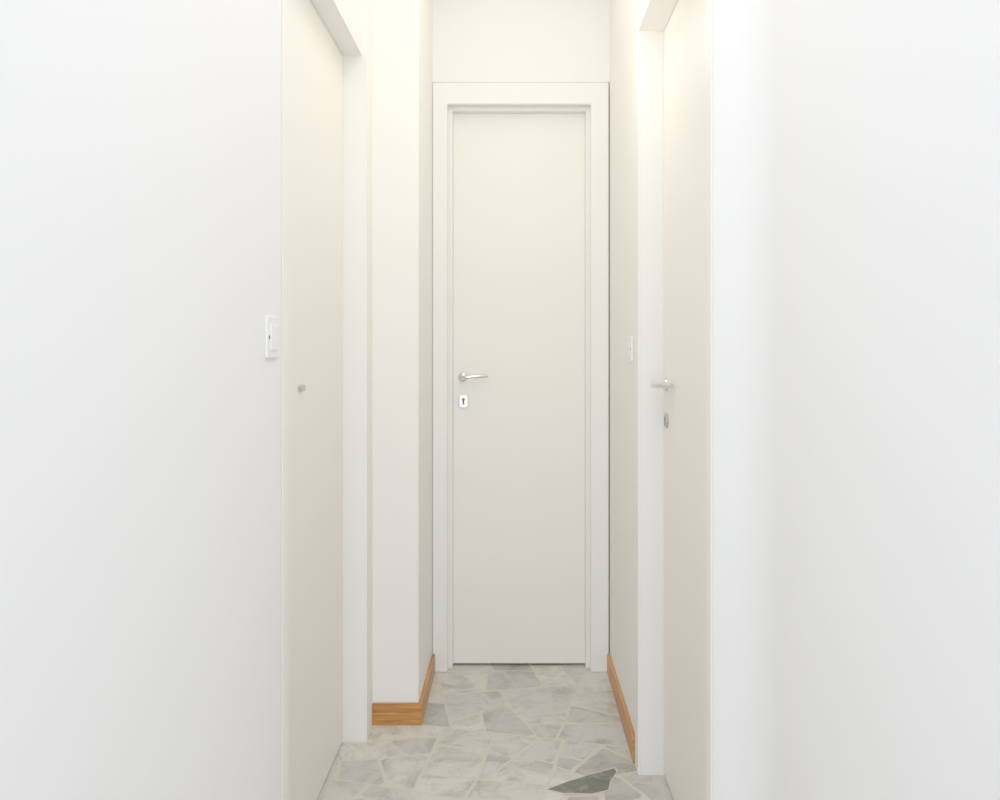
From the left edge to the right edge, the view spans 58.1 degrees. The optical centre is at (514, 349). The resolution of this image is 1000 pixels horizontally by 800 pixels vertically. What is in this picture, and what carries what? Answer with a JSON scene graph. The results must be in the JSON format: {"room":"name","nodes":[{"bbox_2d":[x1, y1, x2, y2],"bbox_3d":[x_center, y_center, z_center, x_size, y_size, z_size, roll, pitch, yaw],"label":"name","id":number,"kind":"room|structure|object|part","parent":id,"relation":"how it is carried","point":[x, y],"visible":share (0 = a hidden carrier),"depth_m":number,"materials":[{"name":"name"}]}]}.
{"room":"home hallway","nodes":[
{"label":"home hallway","id":0,"kind":"room"},
{"bbox_2d":[0,0,432,799],"bbox_3d":[-0.484,-0.150,0.500,0.351,2.700,6.200,0,0,0],"label":"wall","id":1,"kind":"structure","parent":0,"point":[140,140],"depth_m":1.20,"materials":[{"name":"paint"}]},
{"bbox_2d":[265,316,278,357],"bbox_3d":[-0.453,-0.024,1.683,0.008,0.078,0.078,0,0,0],"label":"light switch","id":2,"kind":"object","parent":1,"relation":"attached to","point":[271,323],"visible":1,"depth_m":1.67,"materials":[{"name":"plastic"}]},
{"bbox_2d":[281,0,367,799],"bbox_3d":[-0.512,0.000,2.273,0.118,2.400,1.011,0,0,0],"label":"door","id":3,"kind":"structure","parent":1,"relation":"in","point":[324,50],"depth_m":2.45,"materials":[{"name":"paint"}]},
{"bbox_2d":[372,654,434,724],"bbox_3d":[-0.377,1.165,3.112,0.160,0.070,0.473,0,0,0],"label":"baseboard","id":4,"kind":"structure","parent":1,"relation":"attached to","point":[382,713],"depth_m":2.88,"materials":[{"name":"brown wood"}]},
{"bbox_2d":[317,663,672,799],"bbox_3d":[0.000,1.230,0.499,1.321,0.061,6.201,0,0,0],"label":"floor","id":5,"kind":"structure","parent":0,"point":[488,731],"depth_m":2.72,"materials":[{"name":"stone"}]},
{"bbox_2d":[433,0,608,82],"bbox_3d":[0.022,-0.150,3.486,0.663,2.700,0.227,0,0,0],"label":"wall","id":6,"kind":"structure","parent":0,"point":[474,40],"depth_m":3.37,"materials":[{"name":"paint"}]},
{"bbox_2d":[433,82,608,671],"bbox_3d":[0.021,0.102,3.430,0.657,2.197,0.160,0,0,0],"label":"door","id":7,"kind":"structure","parent":6,"relation":"in","point":[521,169],"depth_m":3.42,"materials":[{"name":"paint"}]},
{"bbox_3d":[-0.196,0.194,3.417,0.036,0.052,0.006,0,0,0],"label":"keyhole plate","id":8,"kind":"part","parent":7,"relation":"part of","materials":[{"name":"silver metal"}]},
{"bbox_3d":[-0.153,0.101,3.394,0.102,0.017,0.041,0,0,0],"label":"handle","id":9,"kind":"part","parent":7,"relation":"part of","materials":[{"name":"silver metal"}]},
{"bbox_2d":[609,0,999,799],"bbox_3d":[0.507,-0.150,0.500,0.306,2.700,6.200,0,0,0],"label":"wall","id":10,"kind":"structure","parent":0,"point":[856,143],"depth_m":1.16,"materials":[{"name":"paint"}]},
{"bbox_2d":[607,654,634,763],"bbox_3d":[0.348,1.165,2.978,0.012,0.070,0.741,0,0,0],"label":"baseboard","id":11,"kind":"structure","parent":10,"relation":"attached to","point":[628,729],"depth_m":2.89,"materials":[{"name":"brown wood"}]},
{"bbox_2d":[627,336,632,361],"bbox_3d":[0.349,-0.003,2.728,0.010,0.078,0.078,0,0,0],"label":"light switch","id":12,"kind":"object","parent":10,"relation":"attached to","point":[630,338],"visible":1,"depth_m":2.70,"materials":[{"name":"plastic"}]},
{"bbox_2d":[635,0,711,799],"bbox_3d":[0.406,0.117,2.111,0.118,2.165,0.982,0,0,0],"label":"door","id":13,"kind":"structure","parent":10,"relation":"in","point":[673,38],"depth_m":2.35,"materials":[{"name":"paint"}]},
{"bbox_3d":[0.394,0.095,2.426,0.046,0.022,0.137,0,0,0],"label":"handle","id":14,"kind":"part","parent":13,"relation":"part of","materials":[{"name":"silver metal"}]},
{"bbox_3d":[0.417,0.195,2.485,0.006,0.042,0.042,0,0,0],"label":"keyhole plate","id":15,"kind":"part","parent":13,"relation":"part of","materials":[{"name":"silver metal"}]}
]}

